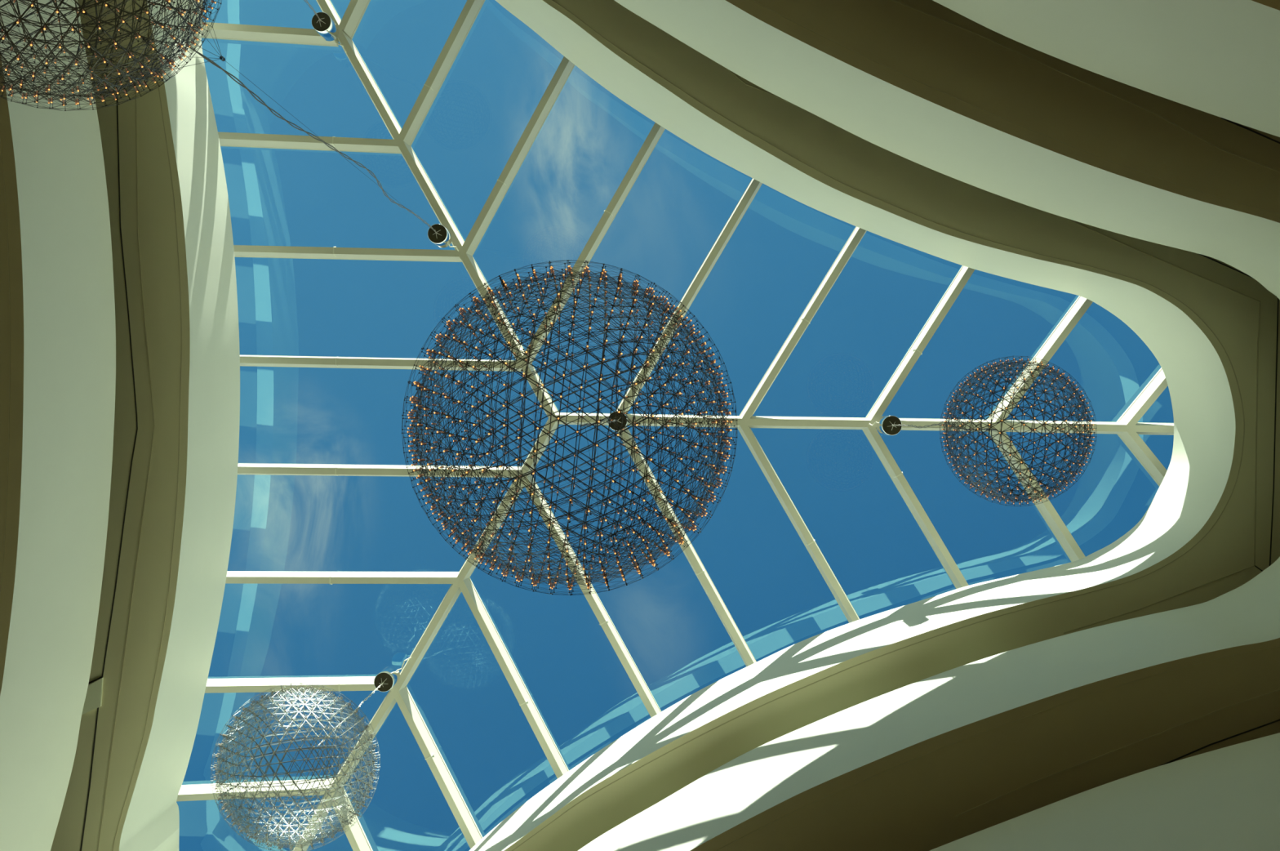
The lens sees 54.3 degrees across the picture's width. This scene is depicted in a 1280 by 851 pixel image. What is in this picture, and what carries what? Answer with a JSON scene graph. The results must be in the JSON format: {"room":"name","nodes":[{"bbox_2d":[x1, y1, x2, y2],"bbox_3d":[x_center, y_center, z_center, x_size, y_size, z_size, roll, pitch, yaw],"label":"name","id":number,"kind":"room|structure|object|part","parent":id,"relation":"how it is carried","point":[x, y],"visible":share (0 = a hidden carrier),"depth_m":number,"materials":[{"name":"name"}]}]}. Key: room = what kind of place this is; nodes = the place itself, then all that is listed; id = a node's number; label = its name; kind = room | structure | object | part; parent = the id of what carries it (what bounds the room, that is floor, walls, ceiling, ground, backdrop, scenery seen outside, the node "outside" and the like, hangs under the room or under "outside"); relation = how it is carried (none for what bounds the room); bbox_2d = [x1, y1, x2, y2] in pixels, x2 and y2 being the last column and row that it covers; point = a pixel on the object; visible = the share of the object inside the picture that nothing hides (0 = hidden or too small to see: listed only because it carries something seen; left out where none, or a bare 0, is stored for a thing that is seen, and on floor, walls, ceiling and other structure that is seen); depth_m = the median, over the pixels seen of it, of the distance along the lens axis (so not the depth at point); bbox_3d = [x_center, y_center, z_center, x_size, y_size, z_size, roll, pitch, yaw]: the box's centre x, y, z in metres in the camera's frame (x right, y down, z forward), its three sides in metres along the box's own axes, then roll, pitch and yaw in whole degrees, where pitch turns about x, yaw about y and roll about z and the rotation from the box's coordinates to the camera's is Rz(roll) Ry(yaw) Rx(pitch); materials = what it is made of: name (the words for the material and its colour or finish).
{"room":"shopping mall","nodes":[
{"label":"shopping mall","id":0,"kind":"room"},
{"bbox_2d":[0,0,1279,850],"bbox_3d":[0.421,-0.272,11.918,13.719,1.850,14.356,0,-90,1],"label":"wall","id":1,"kind":"structure","parent":0,"point":[63,379],"depth_m":11.67,"materials":[{"name":"white paint"}]},
{"bbox_2d":[0,0,1279,850],"bbox_3d":[0.444,-0.132,10.993,13.398,0.009,13.689,0,-90,1],"label":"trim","id":2,"kind":"structure","parent":1,"relation":"attached to","point":[752,0],"depth_m":10.98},
{"bbox_2d":[892,0,1279,172],"bbox_3d":[3.985,-2.937,10.917,4.136,0.010,0.062,24,-89,1],"label":"trim","id":3,"kind":"structure","parent":1,"relation":"attached to","point":[898,2],"depth_m":10.91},
{"bbox_2d":[955,688,1279,817],"bbox_3d":[4.329,2.812,10.962,3.358,0.010,0.051,-21,-90,1],"label":"trim","id":4,"kind":"structure","parent":1,"relation":"attached to","point":[1228,706],"depth_m":10.96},
{"bbox_2d":[1157,719,1279,766],"bbox_3d":[5.280,2.709,10.947,1.616,0.010,0.038,-21,-90,1],"label":"trim","id":5,"kind":"structure","parent":1,"relation":"attached to","point":[1273,722],"depth_m":10.95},
{"bbox_2d":[1220,117,1279,143],"bbox_3d":[5.545,-2.487,10.898,1.022,0.010,0.020,23,-89,1],"label":"trim","id":6,"kind":"structure","parent":1,"relation":"attached to","point":[1229,121],"depth_m":10.90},
{"bbox_2d":[50,0,1279,850],"bbox_3d":[0.200,-0.119,13.698,34.000,0.300,34.000,0,-90,1],"label":"ceiling","id":7,"kind":"structure","parent":0,"point":[1232,551],"depth_m":13.55,"materials":[{"name":"beige paint"}]},
{"bbox_2d":[105,0,1256,850],"bbox_3d":[0.337,-0.092,14.433,12.767,1.773,14.067,0,-90,1],"label":"wall","id":8,"kind":"structure","parent":0,"point":[1198,482],"depth_m":14.02,"materials":[{"name":"white paint"}]},
{"bbox_2d":[80,706,98,850],"bbox_3d":[-6.081,4.269,13.677,0.033,0.010,2.390,8,-89,1],"label":"trim","id":9,"kind":"structure","parent":8,"relation":"attached to","point":[96,719],"depth_m":13.67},
{"bbox_2d":[81,677,103,714],"bbox_3d":[-5.995,2.978,13.655,0.236,0.040,0.488,13,-89,1],"label":"trim","id":10,"kind":"structure","parent":8,"relation":"attached to","point":[93,700],"depth_m":13.63,"materials":[{"name":"beige paint"}]},
{"bbox_2d":[88,675,102,683],"bbox_3d":[-5.998,2.804,13.663,0.254,0.022,0.017,-25,-90,1],"label":"trim","id":11,"kind":"structure","parent":8,"relation":"attached to","point":[97,678],"depth_m":13.65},
{"bbox_2d":[102,80,137,677],"bbox_3d":[-5.637,-0.480,13.629,0.333,0.010,6.534,2,-89,1],"label":"trim","id":12,"kind":"structure","parent":8,"relation":"attached to","point":[117,81],"depth_m":13.62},
{"bbox_2d":[97,81,155,850],"bbox_3d":[-5.571,0.865,13.640,0.436,0.010,9.219,4,-89,1],"label":"trim","id":13,"kind":"structure","parent":8,"relation":"attached to","point":[135,82],"depth_m":13.63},
{"bbox_2d":[176,0,1173,850],"bbox_3d":[0.403,-0.070,16.066,15.134,0.698,15.790,0,-90,1],"label":"skylight frame","id":14,"kind":"structure","parent":8,"relation":"in","point":[1127,427],"depth_m":16.00,"materials":[{"name":"white metal"}]},
{"bbox_2d":[0,0,458,251],"bbox_3d":[-2.644,-2.284,10.524,1.527,11.039,1.528,35,-89,0],"label":"pendant lamp","id":15,"kind":"object","parent":14,"relation":"hanging from","point":[437,233],"visible":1,"depth_m":5.87,"materials":[{"name":"metal"}]},
{"bbox_3d":[-2.713,-2.243,5.771,1.399,1.399,1.398,0,-90,1],"label":"frame","id":16,"kind":"part","parent":15,"relation":"part of","materials":[{"name":"metal"}]},
{"bbox_3d":[-2.713,-2.243,5.771,1.529,1.529,1.527,0,-90,1],"label":"frame","id":17,"kind":"part","parent":15,"relation":"part of","materials":[{"name":"metal"}]},
{"bbox_2d":[210,656,411,850],"bbox_3d":[-3.227,3.214,13.560,1.548,5.017,1.546,33,-89,0],"label":"pendant lamp","id":18,"kind":"object","parent":14,"relation":"hanging from","point":[388,676],"visible":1,"depth_m":11.64,"materials":[{"name":"metal"}]},
{"bbox_3d":[-3.252,3.229,11.827,1.416,1.418,1.418,0,-90,1],"label":"frame","id":19,"kind":"part","parent":18,"relation":"part of","materials":[{"name":"metal"}]},
{"bbox_2d":[303,0,346,52],"bbox_3d":[-3.791,-4.822,12.673,1.273,6.554,1.274,0,-90,1],"label":"pendant lamp","id":20,"kind":"object","parent":14,"relation":"hanging from","point":[322,22],"visible":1,"depth_m":15.44,"materials":[{"name":"metal"}]},
{"bbox_2d":[401,259,737,595],"bbox_3d":[-0.358,-0.020,11.274,1.984,9.620,1.985,43,-89,0],"label":"pendant lamp","id":21,"kind":"object","parent":14,"relation":"hanging from","point":[618,420],"visible":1,"depth_m":7.09,"materials":[{"name":"metal"}]},
{"bbox_2d":[868,355,1097,506],"bbox_3d":[3.075,0.023,12.691,1.212,6.481,1.211,3,-89,1],"label":"pendant lamp","id":22,"kind":"object","parent":14,"relation":"hanging from","point":[886,424],"visible":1,"depth_m":9.91,"materials":[{"name":"metal"}]},
{"bbox_3d":[3.037,0.046,10.058,1.110,1.110,1.111,0,-90,1],"label":"frame","id":23,"kind":"part","parent":22,"relation":"part of","materials":[{"name":"metal"}]},
{"bbox_3d":[3.037,0.046,10.058,1.213,1.213,1.214,0,-90,1],"label":"frame","id":24,"kind":"part","parent":22,"relation":"part of","materials":[{"name":"metal"}]},
{"bbox_2d":[112,0,1244,850],"bbox_3d":[0.276,-0.083,13.547,12.489,0.009,13.858,0,-90,1],"label":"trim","id":25,"kind":"structure","parent":8,"relation":"attached to","point":[140,0],"depth_m":13.53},
{"bbox_2d":[727,68,801,108],"bbox_3d":[1.339,-3.623,13.500,0.934,0.010,0.072,28,-89,0],"label":"trim","id":26,"kind":"structure","parent":8,"relation":"attached to","point":[733,73],"depth_m":13.50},
{"bbox_2d":[1062,217,1260,633],"bbox_3d":[5.625,0.001,13.469,2.116,0.010,4.510,0,-90,1],"label":"trim","id":27,"kind":"structure","parent":8,"relation":"attached to","point":[1063,217],"depth_m":13.46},
{"bbox_2d":[1197,253,1279,565],"bbox_3d":[6.422,-0.014,13.457,0.914,0.010,3.737,0,-90,1],"label":"trim","id":28,"kind":"structure","parent":8,"relation":"attached to","point":[1197,253],"depth_m":13.45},
{"bbox_2d":[746,0,1279,850],"bbox_3d":[0.164,-0.098,11.223,34.000,0.450,34.000,0,-90,1],"label":"ceiling","id":29,"kind":"structure","parent":0,"point":[917,811],"depth_m":10.95,"materials":[{"name":"brown paint"}]},
{"bbox_2d":[929,0,1279,850],"bbox_3d":[0.620,-0.007,9.242,15.440,2.100,14.935,0,-90,1],"label":"wall","id":30,"kind":"structure","parent":0,"point":[1220,58],"depth_m":9.50,"materials":[{"name":"white paint"}]}
]}

